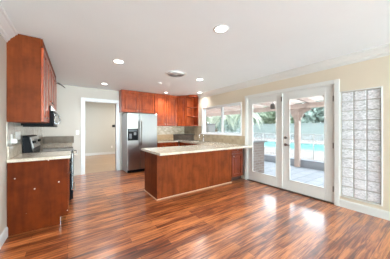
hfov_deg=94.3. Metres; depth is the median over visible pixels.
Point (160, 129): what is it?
tile backsplash
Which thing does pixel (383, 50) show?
trim
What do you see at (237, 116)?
leaf plant
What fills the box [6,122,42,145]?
tile backsplash
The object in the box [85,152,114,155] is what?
baseboard
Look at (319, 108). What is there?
tree
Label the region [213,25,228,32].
recessed light
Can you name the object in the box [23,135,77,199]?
range
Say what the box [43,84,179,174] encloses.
wall
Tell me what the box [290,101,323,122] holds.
tree
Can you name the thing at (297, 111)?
patio cover
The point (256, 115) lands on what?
leaf plant
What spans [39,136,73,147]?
countertop
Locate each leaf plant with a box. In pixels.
[206,116,219,127]
[207,115,239,132]
[225,114,240,128]
[253,107,265,128]
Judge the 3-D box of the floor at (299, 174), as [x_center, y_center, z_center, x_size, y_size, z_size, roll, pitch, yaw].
[1.922,1.415,6.240,2.920,0.249,20.000,0,0,-35]
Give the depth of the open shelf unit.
6.37 m
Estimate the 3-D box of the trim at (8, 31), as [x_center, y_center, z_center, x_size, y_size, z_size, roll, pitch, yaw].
[1.666,-1.097,-3.644,0.104,0.135,13.998,0,0,-34]
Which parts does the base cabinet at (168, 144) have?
drawer, drawer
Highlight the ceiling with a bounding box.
[0,0,389,95]
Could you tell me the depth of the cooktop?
3.17 m
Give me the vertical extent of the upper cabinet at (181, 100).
1.076 m
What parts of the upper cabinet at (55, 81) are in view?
door, door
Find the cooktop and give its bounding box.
[31,147,72,152]
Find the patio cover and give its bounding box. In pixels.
[206,92,377,166]
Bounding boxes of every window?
[202,102,241,135]
[339,86,382,206]
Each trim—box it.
[0,4,17,41]
[81,97,119,174]
[197,43,389,98]
[245,79,339,205]
[247,179,333,203]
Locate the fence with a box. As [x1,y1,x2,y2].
[217,132,350,159]
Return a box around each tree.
[210,114,240,132]
[253,112,270,123]
[259,103,299,123]
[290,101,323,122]
[312,100,323,121]
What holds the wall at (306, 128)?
on the ground
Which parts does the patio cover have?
post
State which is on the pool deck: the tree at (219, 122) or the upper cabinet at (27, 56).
the tree at (219, 122)
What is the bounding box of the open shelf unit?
[187,95,197,125]
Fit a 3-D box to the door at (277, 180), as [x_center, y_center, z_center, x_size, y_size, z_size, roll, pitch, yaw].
[1.601,0.265,4.184,0.063,2.000,0.895,0,0,-35]
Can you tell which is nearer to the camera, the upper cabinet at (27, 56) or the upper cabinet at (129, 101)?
the upper cabinet at (27, 56)
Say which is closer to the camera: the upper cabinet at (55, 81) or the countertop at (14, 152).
the countertop at (14, 152)
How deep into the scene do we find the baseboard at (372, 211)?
2.74 m
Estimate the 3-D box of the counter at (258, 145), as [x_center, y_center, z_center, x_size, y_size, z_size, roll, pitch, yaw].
[1.410,0.848,5.733,0.900,0.985,1.340,0,0,-35]
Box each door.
[248,94,282,187]
[283,86,333,201]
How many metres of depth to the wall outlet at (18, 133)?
2.56 m
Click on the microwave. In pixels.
(53, 114)
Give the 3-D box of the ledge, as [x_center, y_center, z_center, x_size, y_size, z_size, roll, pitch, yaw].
[3.214,1.310,7.148,0.240,0.460,20.000,0,0,-35]
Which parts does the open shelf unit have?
panel, panel, panel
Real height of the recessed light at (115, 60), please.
0.006 m
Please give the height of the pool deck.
0.500 m
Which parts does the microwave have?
door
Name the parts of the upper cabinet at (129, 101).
door, rail, door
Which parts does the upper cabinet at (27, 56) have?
door, rail, door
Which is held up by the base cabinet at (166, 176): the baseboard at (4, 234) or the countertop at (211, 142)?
the countertop at (211, 142)
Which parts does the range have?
control panel, oven door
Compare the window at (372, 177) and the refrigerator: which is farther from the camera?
the refrigerator
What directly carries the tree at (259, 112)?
on the ground
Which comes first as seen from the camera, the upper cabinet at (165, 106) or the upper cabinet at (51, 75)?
the upper cabinet at (51, 75)
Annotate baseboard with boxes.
[0,227,7,248]
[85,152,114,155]
[339,199,389,220]
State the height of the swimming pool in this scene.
0.430 m
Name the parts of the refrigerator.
freezer door, fridge door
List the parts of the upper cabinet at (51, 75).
door, door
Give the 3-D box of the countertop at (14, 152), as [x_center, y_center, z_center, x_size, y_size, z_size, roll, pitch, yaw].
[-2.156,0.312,2.589,0.630,0.195,0.663,0,0,-34]
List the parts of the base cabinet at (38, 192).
door, door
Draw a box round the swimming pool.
[264,140,368,156]
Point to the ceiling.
(82, 39)
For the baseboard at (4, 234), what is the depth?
2.04 m
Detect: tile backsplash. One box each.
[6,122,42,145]
[157,126,201,134]
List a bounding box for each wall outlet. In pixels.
[11,134,17,142]
[16,131,20,139]
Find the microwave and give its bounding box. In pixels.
[21,106,60,126]
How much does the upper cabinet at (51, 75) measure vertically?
0.786 m
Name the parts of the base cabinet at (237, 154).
drawer, door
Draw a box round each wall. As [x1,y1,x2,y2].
[0,35,40,234]
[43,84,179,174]
[85,102,114,153]
[198,55,389,211]
[218,123,375,140]
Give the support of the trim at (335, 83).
attached to the wall at (375, 72)
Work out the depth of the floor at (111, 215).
2.38 m
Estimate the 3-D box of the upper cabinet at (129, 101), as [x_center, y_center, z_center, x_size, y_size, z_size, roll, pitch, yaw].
[-1.846,-0.828,5.779,1.023,0.666,0.358,0,0,-35]
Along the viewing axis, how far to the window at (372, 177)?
2.80 m
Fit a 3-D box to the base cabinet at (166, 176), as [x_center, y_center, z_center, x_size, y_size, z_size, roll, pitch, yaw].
[-0.101,0.874,4.073,1.925,0.833,0.700,0,0,-35]
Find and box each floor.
[0,154,389,258]
[263,161,380,196]
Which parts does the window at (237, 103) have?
sill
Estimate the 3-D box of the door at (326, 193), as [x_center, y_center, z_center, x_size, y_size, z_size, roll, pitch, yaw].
[2.098,0.265,3.445,0.099,2.000,0.905,0,0,-35]
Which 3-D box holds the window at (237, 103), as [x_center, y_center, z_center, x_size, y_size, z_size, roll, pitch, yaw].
[0.758,-0.253,5.425,0.120,0.885,1.705,0,0,-35]
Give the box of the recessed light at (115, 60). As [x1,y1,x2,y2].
[113,59,124,63]
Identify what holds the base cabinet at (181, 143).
on the floor at (111, 215)
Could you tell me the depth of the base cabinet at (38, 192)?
2.31 m
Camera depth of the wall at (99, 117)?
8.87 m
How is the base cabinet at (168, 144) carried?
on the floor at (111, 215)
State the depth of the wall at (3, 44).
2.07 m
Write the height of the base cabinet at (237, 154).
0.833 m
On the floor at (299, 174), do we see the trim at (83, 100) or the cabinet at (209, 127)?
the cabinet at (209, 127)
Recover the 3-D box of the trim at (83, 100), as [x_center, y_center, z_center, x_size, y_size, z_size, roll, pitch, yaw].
[-2.804,0.210,5.398,1.020,2.160,0.162,0,0,-35]
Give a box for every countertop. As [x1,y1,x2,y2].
[6,143,70,162]
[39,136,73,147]
[141,134,251,155]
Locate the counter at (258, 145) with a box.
[253,140,266,172]
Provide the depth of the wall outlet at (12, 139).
2.31 m
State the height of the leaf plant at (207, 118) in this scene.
2.719 m
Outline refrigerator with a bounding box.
[122,113,156,172]
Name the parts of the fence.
rail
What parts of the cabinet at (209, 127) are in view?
door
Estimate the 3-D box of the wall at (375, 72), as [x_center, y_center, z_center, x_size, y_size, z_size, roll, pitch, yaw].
[4.554,0.062,0.077,0.140,2.455,17.290,0,0,-35]
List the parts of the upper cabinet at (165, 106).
door, rail, door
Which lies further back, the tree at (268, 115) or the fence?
the tree at (268, 115)
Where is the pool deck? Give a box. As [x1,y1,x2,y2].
[253,137,379,166]
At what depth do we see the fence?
6.33 m
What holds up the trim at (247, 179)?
attached to the wall at (375, 72)
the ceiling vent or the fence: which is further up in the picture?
the ceiling vent
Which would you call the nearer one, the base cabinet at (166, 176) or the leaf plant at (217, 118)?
the base cabinet at (166, 176)
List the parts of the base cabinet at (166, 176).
panel, panel, shoe moulding, panel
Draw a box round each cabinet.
[7,34,48,122]
[7,158,70,235]
[49,58,53,107]
[53,70,64,110]
[119,89,153,113]
[144,149,231,200]
[154,93,176,125]
[157,142,178,146]
[177,95,186,125]
[180,142,198,145]
[206,123,215,132]
[232,148,243,179]
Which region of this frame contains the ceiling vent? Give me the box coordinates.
[165,70,186,76]
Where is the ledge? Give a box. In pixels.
[264,154,362,176]

